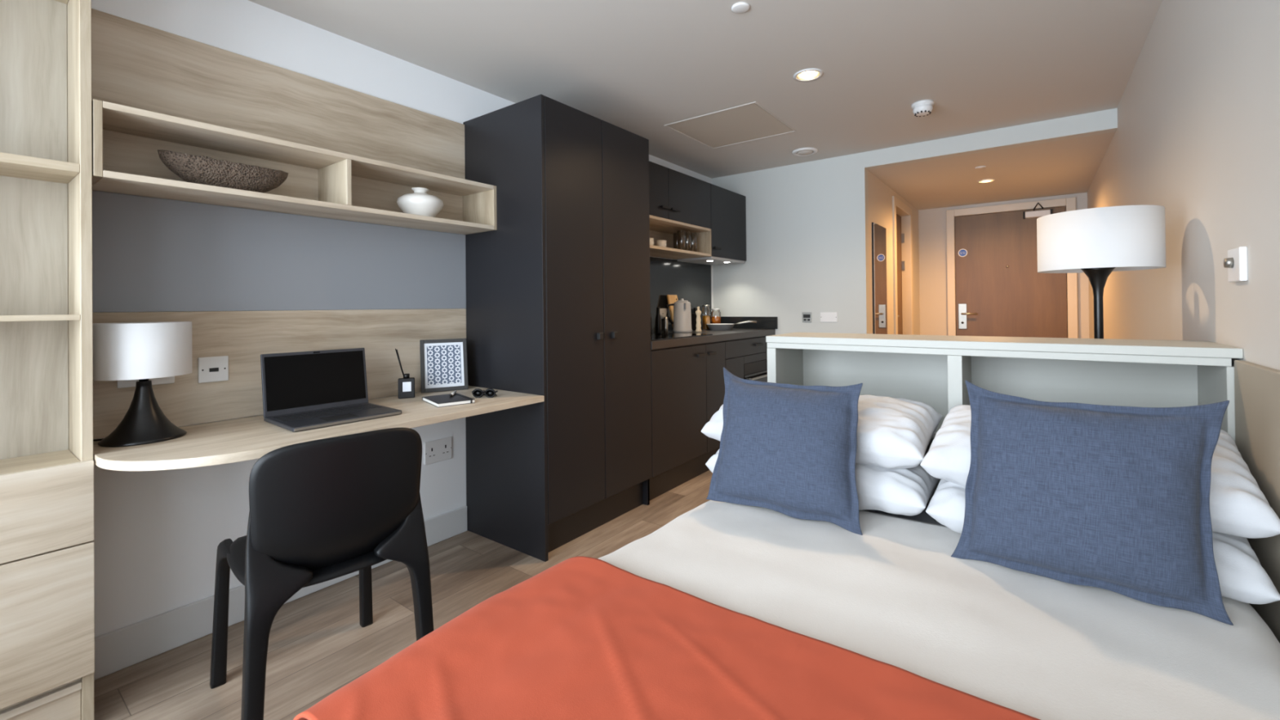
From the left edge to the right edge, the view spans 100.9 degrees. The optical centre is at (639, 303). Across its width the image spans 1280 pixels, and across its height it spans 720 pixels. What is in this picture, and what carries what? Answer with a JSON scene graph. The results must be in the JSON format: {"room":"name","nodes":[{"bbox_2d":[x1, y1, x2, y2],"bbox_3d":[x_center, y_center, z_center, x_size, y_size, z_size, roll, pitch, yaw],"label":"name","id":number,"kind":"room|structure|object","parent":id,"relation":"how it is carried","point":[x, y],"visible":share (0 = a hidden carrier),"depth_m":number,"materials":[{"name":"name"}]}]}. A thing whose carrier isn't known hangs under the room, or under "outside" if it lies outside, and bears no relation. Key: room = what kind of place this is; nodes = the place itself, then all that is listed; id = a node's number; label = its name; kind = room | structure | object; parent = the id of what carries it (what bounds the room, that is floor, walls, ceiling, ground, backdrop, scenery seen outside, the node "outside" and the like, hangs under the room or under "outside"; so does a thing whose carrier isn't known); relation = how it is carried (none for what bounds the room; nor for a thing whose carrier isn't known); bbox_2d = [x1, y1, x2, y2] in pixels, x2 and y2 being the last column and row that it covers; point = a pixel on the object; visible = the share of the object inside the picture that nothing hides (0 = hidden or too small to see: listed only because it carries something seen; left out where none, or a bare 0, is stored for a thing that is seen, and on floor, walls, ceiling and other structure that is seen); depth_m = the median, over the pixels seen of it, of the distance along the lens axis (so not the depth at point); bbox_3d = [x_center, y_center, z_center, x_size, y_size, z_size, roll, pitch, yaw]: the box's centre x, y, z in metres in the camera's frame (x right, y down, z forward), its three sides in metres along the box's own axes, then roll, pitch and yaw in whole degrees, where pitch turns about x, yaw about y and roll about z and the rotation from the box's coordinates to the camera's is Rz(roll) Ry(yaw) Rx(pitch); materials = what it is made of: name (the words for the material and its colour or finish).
{"room":"studio apartment","nodes":[
{"label":"studio apartment","id":0,"kind":"room"},
{"bbox_2d":[91,0,713,637],"bbox_3d":[-1.056,0.012,2.819,0.100,2.430,5.949,-1,0,37],"label":"wall","id":1,"kind":"structure","parent":0,"point":[157,534],"depth_m":1.99,"materials":[{"name":"white paint"}]},
{"bbox_2d":[91,8,465,234],"bbox_3d":[-1.387,-0.672,2.290,0.016,0.595,1.446,-1,0,37],"label":"wall panel","id":2,"kind":"object","parent":1,"relation":"attached to","point":[135,64],"visible":0.44,"depth_m":2.10,"materials":[{"name":"brown wood"}]},
{"bbox_2d":[91,98,497,234],"bbox_3d":[-1.272,-0.487,2.204,0.266,0.225,1.446,-1,0,37],"label":"wall shelf","id":3,"kind":"object","parent":2,"relation":"attached to","point":[335,169],"visible":0.87,"depth_m":2.03,"materials":[{"name":"brown wood"}]},
{"bbox_2d":[157,150,288,192],"bbox_3d":[-1.491,-0.456,1.914,0.155,0.113,0.386,-1,0,37],"label":"stone bowl","id":4,"kind":"object","parent":3,"relation":"on","point":[202,170],"visible":0.78,"depth_m":1.85,"materials":[{"name":"stone"}]},
{"bbox_2d":[396,187,443,217],"bbox_3d":[-1.041,-0.470,2.507,0.206,0.148,0.206,-1,0,37],"label":"vase","id":5,"kind":"object","parent":3,"relation":"on","point":[419,202],"visible":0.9,"depth_m":2.44,"materials":[{"name":"white ceramic"}]},
{"bbox_2d":[92,308,466,439],"bbox_3d":[-1.378,0.234,2.285,0.015,0.414,1.446,-1,0,37],"label":"wall panel","id":6,"kind":"object","parent":1,"relation":"attached to","point":[242,336],"visible":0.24,"depth_m":2.09,"materials":[{"name":"brown wood"}]},
{"bbox_2d":[116,376,174,388],"bbox_3d":[-1.705,0.240,1.827,0.010,0.085,0.147,-1,0,37],"label":"power socket","id":7,"kind":"object","parent":6,"relation":"attached to","point":[130,383],"visible":0.21,"depth_m":1.83,"materials":[{"name":"white plastic"}]},
{"bbox_2d":[198,355,228,382],"bbox_3d":[-1.594,0.244,1.976,0.010,0.094,0.090,-1,0,37],"label":"socket","id":8,"kind":"object","parent":6,"relation":"attached to","point":[211,369],"visible":1,"depth_m":1.97,"materials":[{"name":"white plastic"}]},
{"bbox_2d":[92,190,466,312],"bbox_3d":[-1.382,-0.173,2.287,0.016,0.400,1.446,-1,0,37],"label":"pinboard","id":9,"kind":"object","parent":1,"relation":"attached to","point":[149,254],"visible":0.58,"depth_m":2.09,"materials":[{"name":"grey fabric"}]},
{"bbox_2d":[93,505,467,680],"bbox_3d":[-1.369,1.159,2.282,0.016,0.135,1.441,-1,0,37],"label":"baseboard","id":10,"kind":"structure","parent":1,"relation":"attached to","point":[117,650],"depth_m":1.89,"materials":[{"name":"white"}]},
{"bbox_2d":[93,386,544,471],"bbox_3d":[-1.127,0.463,2.097,0.604,0.050,1.446,-1,0,37],"label":"desk","id":11,"kind":"object","parent":1,"relation":"attached to","point":[247,438],"visible":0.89,"depth_m":1.77,"materials":[{"name":"brown wood"}]},
{"bbox_2d":[93,321,192,447],"bbox_3d":[-1.623,0.251,1.729,0.242,0.379,0.242,-1,0,37],"label":"table lamp","id":12,"kind":"object","parent":11,"relation":"on","point":[142,352],"visible":0.93,"depth_m":1.66,"materials":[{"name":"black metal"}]},
{"bbox_2d":[260,347,401,431],"bbox_3d":[-1.185,0.312,2.039,0.331,0.248,0.380,-1,0,39],"label":"laptop","id":13,"kind":"object","parent":11,"relation":"on","point":[308,389],"visible":1,"depth_m":2.08,"materials":[{"name":"grey metal"}]},
{"bbox_2d":[395,348,414,398],"bbox_3d":[-1.098,0.324,2.470,0.083,0.232,0.037,0,0,-23],"label":"reed diffuser","id":14,"kind":"object","parent":11,"relation":"on","point":[406,385],"visible":1,"depth_m":2.46,"materials":[{"name":"black glass"}]},
{"bbox_2d":[397,373,414,398],"bbox_3d":[-1.092,0.383,2.473,0.063,0.113,0.076,-1,0,37],"label":"bottle","id":15,"kind":"object","parent":14,"relation":"attached to","point":[406,385],"depth_m":2.46,"materials":[{"name":"black glass"}]},
{"bbox_2d":[419,337,468,392],"bbox_3d":[-0.993,0.310,2.681,0.224,0.261,0.057,0,0,-29],"label":"picture frame","id":16,"kind":"object","parent":11,"relation":"on","point":[443,362],"visible":1,"depth_m":2.67,"materials":[{"name":"grey wood"}]},
{"bbox_2d":[422,393,475,407],"bbox_3d":[-0.856,0.428,2.359,0.160,0.017,0.226,0,0,-38],"label":"notebook","id":17,"kind":"object","parent":11,"relation":"on","point":[444,400],"visible":0.96,"depth_m":2.32,"materials":[{"name":"black paper"}]},
{"bbox_2d":[448,391,456,396],"bbox_3d":[-0.861,0.415,2.430,0.012,0.012,0.122,-1,0,-8],"label":"pen","id":18,"kind":"object","parent":17,"relation":"on","point":[451,394],"visible":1,"depth_m":2.41,"materials":[{"name":"white plastic"}]},
{"bbox_2d":[471,388,497,397],"bbox_3d":[-0.724,0.415,2.467,0.116,0.044,0.046,-1,0,2],"label":"sunglasses","id":19,"kind":"object","parent":11,"relation":"on","point":[477,393],"visible":1,"depth_m":2.45,"materials":[{"name":"black plastic"}]},
{"bbox_2d":[424,436,452,465],"bbox_3d":[-1.042,0.759,2.732,0.010,0.115,0.155,-1,0,37],"label":"power socket","id":20,"kind":"object","parent":1,"relation":"attached to","point":[439,450],"visible":1,"depth_m":2.73,"materials":[{"name":"white plastic"}]},
{"bbox_2d":[648,160,711,228],"bbox_3d":[0.083,-0.801,3.958,0.374,0.374,1.234,-1,0,37],"label":"upper cabinet","id":21,"kind":"object","parent":1,"relation":"attached to","point":[673,195],"visible":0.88,"depth_m":3.96,"materials":[{"name":"black laminate"}]},
{"bbox_2d":[649,214,711,259],"bbox_3d":[0.078,-0.500,3.963,0.351,0.228,1.236,-1,0,37],"label":"niche shelf","id":22,"kind":"object","parent":1,"relation":"attached to","point":[660,228],"visible":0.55,"depth_m":4.25,"materials":[{"name":"brown wood"}]},
{"bbox_2d":[649,237,653,244],"bbox_3d":[0.071,-0.441,3.852,0.095,0.068,0.076,0,0,-21],"label":"espresso cup","id":23,"kind":"object","parent":22,"relation":"on","point":[651,240],"visible":0.33,"depth_m":3.82,"materials":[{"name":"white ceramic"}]},
{"bbox_2d":[656,240,666,247],"bbox_3d":[0.170,-0.442,3.984,0.095,0.068,0.076,0,0,-21],"label":"espresso cup","id":24,"kind":"object","parent":22,"relation":"on","point":[659,242],"visible":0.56,"depth_m":3.95,"materials":[{"name":"white ceramic"}]},
{"bbox_2d":[673,232,681,248],"bbox_3d":[0.301,-0.487,4.269,0.067,0.160,0.067,-1,0,37],"label":"drinking glass","id":25,"kind":"object","parent":22,"relation":"on","point":[674,234],"visible":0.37,"depth_m":4.25,"materials":[{"name":"clear glass"}]},
{"bbox_2d":[677,230,685,249],"bbox_3d":[0.324,-0.488,4.115,0.067,0.160,0.067,-1,0,37],"label":"drinking glass","id":26,"kind":"object","parent":22,"relation":"on","point":[678,231],"visible":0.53,"depth_m":4.09,"materials":[{"name":"clear glass"}]},
{"bbox_2d":[681,234,688,249],"bbox_3d":[0.361,-0.487,4.349,0.067,0.160,0.067,-1,0,37],"label":"drinking glass","id":27,"kind":"object","parent":22,"relation":"on","point":[682,234],"visible":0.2,"depth_m":4.33,"materials":[{"name":"clear glass"}]},
{"bbox_2d":[685,231,691,251],"bbox_3d":[0.374,-0.489,4.183,0.067,0.160,0.067,-1,0,37],"label":"drinking glass","id":28,"kind":"object","parent":22,"relation":"on","point":[689,233],"visible":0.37,"depth_m":4.16,"materials":[{"name":"clear glass"}]},
{"bbox_2d":[691,232,697,252],"bbox_3d":[0.425,-0.489,4.251,0.067,0.160,0.067,-1,0,37],"label":"drinking glass","id":29,"kind":"object","parent":22,"relation":"on","point":[695,234],"visible":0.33,"depth_m":4.22,"materials":[{"name":"clear glass"}]},
{"bbox_2d":[649,257,711,333],"bbox_3d":[0.126,-0.072,4.304,0.012,0.610,1.836,-1,0,37],"label":"backsplash","id":30,"kind":"structure","parent":1,"relation":"attached to","point":[691,282],"depth_m":4.57,"materials":[{"name":"black glass"}]},
{"bbox_2d":[659,308,667,318],"bbox_3d":[0.186,0.080,4.363,0.010,0.085,0.150,-1,0,37],"label":"outlet","id":31,"kind":"object","parent":30,"relation":"attached to","point":[663,312],"visible":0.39,"depth_m":4.36,"materials":[{"name":"white plastic"}]},
{"bbox_2d":[677,256,744,265],"bbox_3d":[0.642,-0.380,4.711,0.335,0.024,0.625,-1,0,37],"label":"extractor hood","id":32,"kind":"object","parent":1,"relation":"attached to","point":[712,260],"visible":0.99,"depth_m":4.62,"materials":[{"name":"grey metal"}]},
{"bbox_2d":[710,183,746,261],"bbox_3d":[0.652,-0.691,4.717,0.374,0.598,0.656,-1,0,37],"label":"upper cabinet","id":33,"kind":"object","parent":1,"relation":"attached to","point":[728,208],"visible":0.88,"depth_m":4.59,"materials":[{"name":"black laminate"}]},
{"bbox_2d":[93,470,712,719],"bbox_3d":[0.897,1.232,2.890,3.114,0.050,8.400,-1,0,37],"label":"floor","id":34,"kind":"structure","parent":0,"point":[318,645],"depth_m":1.96,"materials":[{"name":"brown wood"}]},
{"bbox_2d":[0,0,94,719],"bbox_3d":[-1.892,0.015,1.364,0.301,2.425,0.638,-1,0,37],"label":"bookcase","id":35,"kind":"object","parent":34,"relation":"on","point":[47,544],"visible":1,"depth_m":1.55,"materials":[{"name":"brown wood"}]},
{"bbox_2d":[209,427,433,719],"bbox_3d":[-1.009,0.793,1.668,0.601,0.853,0.492,-1,0,45],"label":"chair","id":36,"kind":"object","parent":34,"relation":"on","point":[321,510],"visible":0.95,"depth_m":1.46,"materials":[{"name":"black plastic"}]},
{"bbox_2d":[462,93,652,561],"bbox_3d":[-0.434,0.115,3.029,0.638,2.214,0.874,-1,0,37],"label":"wardrobe","id":37,"kind":"object","parent":34,"relation":"on","point":[558,295],"visible":1,"depth_m":2.72,"materials":[{"name":"black laminate"}]},
{"bbox_2d":[648,341,725,500],"bbox_3d":[0.121,0.751,3.759,0.638,0.938,0.956,-1,0,37],"label":"base cabinet","id":38,"kind":"object","parent":34,"relation":"on","point":[688,384],"visible":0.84,"depth_m":3.50,"materials":[{"name":"black laminate"}]},
{"bbox_2d":[650,316,777,349],"bbox_3d":[0.400,0.200,4.135,0.646,0.160,1.894,-1,0,37],"label":"countertop","id":39,"kind":"structure","parent":38,"relation":"on","point":[765,326],"depth_m":4.29,"materials":[{"name":"stone"}]},
{"bbox_2d":[655,306,661,333],"bbox_3d":[0.136,0.124,3.920,0.044,0.200,0.044,-1,0,37],"label":"oil bottle","id":40,"kind":"object","parent":39,"relation":"on","point":[658,318],"visible":0.98,"depth_m":3.90,"materials":[{"name":"black glass"}]},
{"bbox_2d":[663,316,668,334],"bbox_3d":[0.189,0.159,3.855,0.034,0.130,0.034,-1,0,37],"label":"salt mill","id":41,"kind":"object","parent":39,"relation":"on","point":[665,318],"visible":1,"depth_m":3.84,"materials":[{"name":"silver metal"}]},
{"bbox_2d":[666,294,677,328],"bbox_3d":[0.293,0.077,4.401,0.080,0.304,0.140,-1,0,37],"label":"chopping board","id":42,"kind":"object","parent":39,"relation":"on","point":[671,299],"visible":0.48,"depth_m":4.37,"materials":[{"name":"brown wood"}]},
{"bbox_2d":[666,298,692,333],"bbox_3d":[0.327,0.094,4.244,0.177,0.273,0.168,-1,0,37],"label":"kettle","id":43,"kind":"object","parent":39,"relation":"on","point":[682,322],"visible":1,"depth_m":4.18,"materials":[{"name":"beige metal"}]},
{"bbox_2d":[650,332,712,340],"bbox_3d":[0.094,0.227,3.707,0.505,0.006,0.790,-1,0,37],"label":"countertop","id":44,"kind":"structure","parent":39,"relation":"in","point":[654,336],"depth_m":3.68,"materials":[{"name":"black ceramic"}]},
{"bbox_2d":[690,306,702,330],"bbox_3d":[0.485,0.126,4.620,0.100,0.210,0.080,-1,0,37],"label":"knife block","id":45,"kind":"object","parent":39,"relation":"on","point":[694,309],"visible":0.59,"depth_m":4.60,"materials":[{"name":"black"}]},
{"bbox_2d":[695,306,702,332],"bbox_3d":[0.477,0.126,4.308,0.052,0.207,0.052,-1,0,37],"label":"pepper mill","id":46,"kind":"object","parent":39,"relation":"on","point":[698,312],"visible":1,"depth_m":4.29,"materials":[{"name":"beige paint"}]},
{"bbox_2d":[701,305,710,329],"bbox_3d":[0.594,0.120,4.757,0.080,0.220,0.080,-1,0,37],"label":"storage jar","id":47,"kind":"object","parent":39,"relation":"on","point":[706,319],"visible":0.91,"depth_m":4.73,"materials":[{"name":"clear glass"}]},
{"bbox_2d":[711,308,720,324],"bbox_3d":[0.700,0.138,4.865,0.090,0.185,0.090,-1,0,37],"label":"storage jar","id":48,"kind":"object","parent":39,"relation":"on","point":[715,319],"visible":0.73,"depth_m":4.83,"materials":[{"name":"clear glass"}]},
{"bbox_2d":[706,320,756,330],"bbox_3d":[0.781,0.187,4.599,0.430,0.082,0.252,-1,0,37],"label":"frying pan","id":49,"kind":"object","parent":39,"relation":"on","point":[716,326],"visible":1,"depth_m":4.56,"materials":[{"name":"grey metal"}]},
{"bbox_2d":[719,334,772,448],"bbox_3d":[0.689,0.750,4.518,0.638,0.938,0.936,-1,0,37],"label":"base cabinet","id":50,"kind":"object","parent":34,"relation":"on","point":[740,352],"visible":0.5,"depth_m":4.20,"materials":[{"name":"black laminate"}]},
{"bbox_2d":[743,359,767,382],"bbox_3d":[1.027,0.698,4.458,0.064,0.433,0.621,-1,0,37],"label":"oven","id":51,"kind":"object","parent":50,"relation":"in","point":[755,371],"visible":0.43,"depth_m":4.39,"materials":[{"name":"black glass"}]},
{"bbox_2d":[866,509,943,525],"bbox_3d":[0.451,0.944,0.969,1.260,0.515,1.910,-1,0,37],"label":"bed","id":52,"kind":"object","parent":34,"relation":"on","point":[923,516],"visible":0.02,"depth_m":1.70,"materials":[{"name":"black fabric"}]},
{"bbox_2d":[705,449,939,515],"bbox_3d":[0.618,0.551,1.808,0.697,0.149,0.373,-1,0,37],"label":"pillow","id":53,"kind":"object","parent":52,"relation":"on","point":[908,491],"visible":0.27,"depth_m":1.54,"materials":[{"name":"white fabric"}]},
{"bbox_2d":[701,395,942,469],"bbox_3d":[0.604,0.417,1.841,0.750,0.209,0.358,-1,0,37],"label":"pillow","id":54,"kind":"object","parent":53,"relation":"on","point":[893,433],"visible":0.3,"depth_m":1.59,"materials":[{"name":"white fabric"}]},
{"bbox_2d":[597,499,1279,719],"bbox_3d":[0.308,0.817,0.871,1.350,0.401,1.642,-1,0,37],"label":"duvet","id":55,"kind":"object","parent":52,"relation":"on","point":[895,593],"visible":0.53,"depth_m":1.05,"materials":[{"name":"grey fabric"}]},
{"bbox_2d":[293,555,1039,719],"bbox_3d":[0.154,0.739,0.692,1.410,0.281,0.622,-1,0,37],"label":"throw blanket","id":56,"kind":"object","parent":55,"relation":"on","point":[581,637],"visible":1,"depth_m":0.87,"materials":[{"name":"fabric"}]},
{"bbox_2d":[706,367,862,535],"bbox_3d":[0.447,0.425,1.641,0.500,0.411,0.201,-1,0,37],"label":"cushion","id":57,"kind":"object","parent":55,"relation":"on","point":[788,450],"visible":1,"depth_m":1.57,"materials":[{"name":"blue fabric"}]},
{"bbox_2d":[951,380,1233,625],"bbox_3d":[0.990,0.409,1.196,0.492,0.426,0.186,-1,0,37],"label":"cushion","id":58,"kind":"object","parent":55,"relation":"on","point":[1116,499],"visible":1,"depth_m":1.13,"materials":[{"name":"blue fabric"}]},
{"bbox_2d":[925,479,1279,604],"bbox_3d":[1.139,0.547,1.391,0.642,0.143,0.408,-1,0,37],"label":"pillow","id":59,"kind":"object","parent":55,"relation":"on","point":[1242,576],"visible":0.17,"depth_m":1.11,"materials":[{"name":"white fabric"}]},
{"bbox_2d":[920,404,1279,537],"bbox_3d":[1.150,0.411,1.407,0.667,0.214,0.388,-1,0,37],"label":"pillow","id":60,"kind":"object","parent":59,"relation":"on","point":[1238,507],"visible":0.27,"depth_m":1.16,"materials":[{"name":"white fabric"}]},
{"bbox_2d":[765,332,1243,511],"bbox_3d":[1.144,0.661,1.893,1.310,1.076,0.341,-1,0,37],"label":"shelf unit","id":61,"kind":"object","parent":34,"relation":"on","point":[932,371],"visible":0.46,"depth_m":1.82,"materials":[{"name":"white wood"}]},
{"bbox_2d":[1036,204,1165,338],"bbox_3d":[1.693,0.432,1.944,0.356,1.524,0.356,-1,0,37],"label":"table lamp","id":62,"kind":"object","parent":61,"relation":"on","point":[1097,242],"visible":0.67,"depth_m":1.82,"materials":[{"name":"white fabric"}]},
{"bbox_2d":[248,0,1162,178],"bbox_3d":[0.107,-1.345,1.884,3.114,0.250,5.849,-1,0,37],"label":"ceiling","id":63,"kind":"structure","parent":0,"point":[637,67],"depth_m":2.61,"materials":[{"name":"grey paint"}]},
{"bbox_2d":[663,101,796,149],"bbox_3d":[0.633,-1.214,3.658,0.670,0.004,0.680,-1,0,37],"label":"access hatch","id":64,"kind":"object","parent":63,"relation":"attached to","point":[750,122],"visible":1,"depth_m":3.62,"materials":[{"name":"grey paint"}]},
{"bbox_2d":[731,1,749,13],"bbox_3d":[0.414,-1.217,2.177,0.074,0.010,0.074,-1,0,37],"label":"blank plate","id":65,"kind":"object","parent":63,"relation":"attached to","point":[742,6],"visible":1,"depth_m":2.17,"materials":[{"name":"white plastic"}]},
{"bbox_2d":[791,147,817,155],"bbox_3d":[1.316,-1.210,4.221,0.196,0.020,0.196,-1,0,37],"label":"ceiling vent","id":66,"kind":"object","parent":63,"relation":"in","point":[802,151],"visible":1,"depth_m":4.19,"materials":[{"name":"white plastic"}]},
{"bbox_2d":[793,68,823,81],"bbox_3d":[0.898,-1.238,2.822,0.153,0.041,0.153,-1,0,37],"label":"recessed light","id":67,"kind":"object","parent":63,"relation":"in","point":[808,74],"visible":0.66,"depth_m":2.86,"materials":[{"name":"white plastic"}]},
{"bbox_2d":[911,99,933,116],"bbox_3d":[1.736,-1.196,3.245,0.124,0.066,0.124,-1,0,37],"label":"smoke detector","id":68,"kind":"object","parent":63,"relation":"attached to","point":[921,108],"visible":1,"depth_m":3.21,"materials":[{"name":"white plastic"}]},
{"bbox_2d":[711,151,869,335],"bbox_3d":[1.294,-0.001,4.713,1.394,2.430,0.100,-1,0,37],"label":"wall","id":69,"kind":"structure","parent":0,"point":[807,223],"depth_m":4.56,"materials":[{"name":"grey paint"}]},
{"bbox_2d":[802,312,811,322],"bbox_3d":[1.434,0.116,4.540,0.080,0.086,0.010,-1,0,37],"label":"wall switch","id":70,"kind":"object","parent":69,"relation":"attached to","point":[806,317],"visible":1,"depth_m":4.54,"materials":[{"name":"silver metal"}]},
{"bbox_2d":[820,312,837,322],"bbox_3d":[1.581,0.112,4.430,0.140,0.082,0.010,-1,0,37],"label":"blank plate","id":71,"kind":"object","parent":69,"relation":"attached to","point":[824,317],"visible":1,"depth_m":4.42,"materials":[{"name":"white plastic"}]},
{"bbox_2d":[867,170,919,334],"bbox_3d":[2.546,0.052,5.307,0.100,2.304,2.351,-1,0,37],"label":"wall","id":72,"kind":"structure","parent":0,"point":[880,195],"depth_m":4.93,"materials":[{"name":"grey paint"}]},
{"bbox_2d":[871,222,887,333],"bbox_3d":[2.091,0.087,4.599,0.018,1.541,0.446,-1,0,37],"label":"door","id":73,"kind":"structure","parent":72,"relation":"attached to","point":[878,232],"depth_m":4.55,"materials":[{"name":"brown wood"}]},
{"bbox_2d":[892,195,913,334],"bbox_3d":[2.673,0.084,5.469,0.128,2.240,0.910,-1,0,37],"label":"door","id":74,"kind":"structure","parent":72,"relation":"in","point":[901,213],"depth_m":5.74,"materials":[{"name":"brown wood"}]},
{"bbox_2d":[864,107,1117,169],"bbox_3d":[2.449,-1.170,3.847,1.520,0.126,0.100,-1,0,37],"label":"lintel","id":75,"kind":"object","parent":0,"point":[1103,122],"visible":1,"depth_m":3.74,"materials":[{"name":"grey paint"}]},
{"bbox_2d":[867,132,1115,209],"bbox_3d":[3.131,-1.296,4.929,1.920,0.376,2.451,-1,0,37],"label":"ceiling","id":76,"kind":"structure","parent":0,"point":[1070,166],"depth_m":4.53,"materials":[{"name":"grey paint"}]},
{"bbox_2d":[974,165,986,168],"bbox_3d":[2.763,-1.104,4.288,0.080,0.008,0.080,-1,0,37],"label":"blank plate","id":77,"kind":"object","parent":76,"relation":"attached to","point":[981,166],"visible":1,"depth_m":4.28,"materials":[{"name":"white plastic"}]},
{"bbox_2d":[977,178,995,182],"bbox_3d":[3.118,-1.123,4.759,0.133,0.041,0.133,-1,0,37],"label":"recessed light","id":78,"kind":"object","parent":76,"relation":"in","point":[987,180],"visible":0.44,"depth_m":4.78,"materials":[{"name":"white plastic"}]},
{"bbox_2d":[918,192,1088,338],"bbox_3d":[3.889,0.042,5.833,1.620,2.304,0.100,-1,0,37],"label":"wall","id":79,"kind":"structure","parent":0,"point":[933,299],"depth_m":6.10,"materials":[{"name":"grey paint"}]},
{"bbox_2d":[946,196,1078,337],"bbox_3d":[3.947,0.061,5.660,1.140,2.262,0.106,-1,0,37],"label":"door","id":80,"kind":"structure","parent":79,"relation":"in","point":[997,289],"depth_m":5.69,"materials":[{"name":"brown wood"}]},
{"bbox_2d":[958,248,967,257],"bbox_3d":[3.618,-0.571,5.925,0.090,0.090,0.005,-1,0,37],"label":"door sign","id":81,"kind":"object","parent":80,"relation":"attached to","point":[962,252],"visible":1,"depth_m":5.92,"materials":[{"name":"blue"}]},
{"bbox_2d":[1022,202,1052,218],"bbox_3d":[4.136,-0.976,5.498,0.244,0.154,0.067,-1,0,37],"label":"door closer","id":82,"kind":"object","parent":80,"relation":"attached to","point":[1034,214],"depth_m":5.49,"materials":[{"name":"silver metal"}]},
{"bbox_2d":[1087,0,1279,370],"bbox_3d":[2.091,-0.025,1.995,0.100,2.430,8.400,-1,0,37],"label":"wall","id":83,"kind":"structure","parent":0,"point":[1197,135],"depth_m":1.66,"materials":[{"name":"grey paint"}]},
{"bbox_2d":[1223,246,1247,282],"bbox_3d":[1.552,-0.101,1.383,0.029,0.087,0.105,-1,0,37],"label":"thermostat","id":84,"kind":"object","parent":83,"relation":"attached to","point":[1236,262],"visible":1,"depth_m":1.36,"materials":[{"name":"white plastic"}]},
{"bbox_2d":[1234,360,1279,643],"bbox_3d":[0.951,0.670,0.556,0.018,1.046,2.027,-1,0,37],"label":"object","id":85,"kind":"object","parent":83,"relation":"attached to","point":[1256,387],"visible":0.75,"depth_m":1.21,"materials":[{"name":"beige"}]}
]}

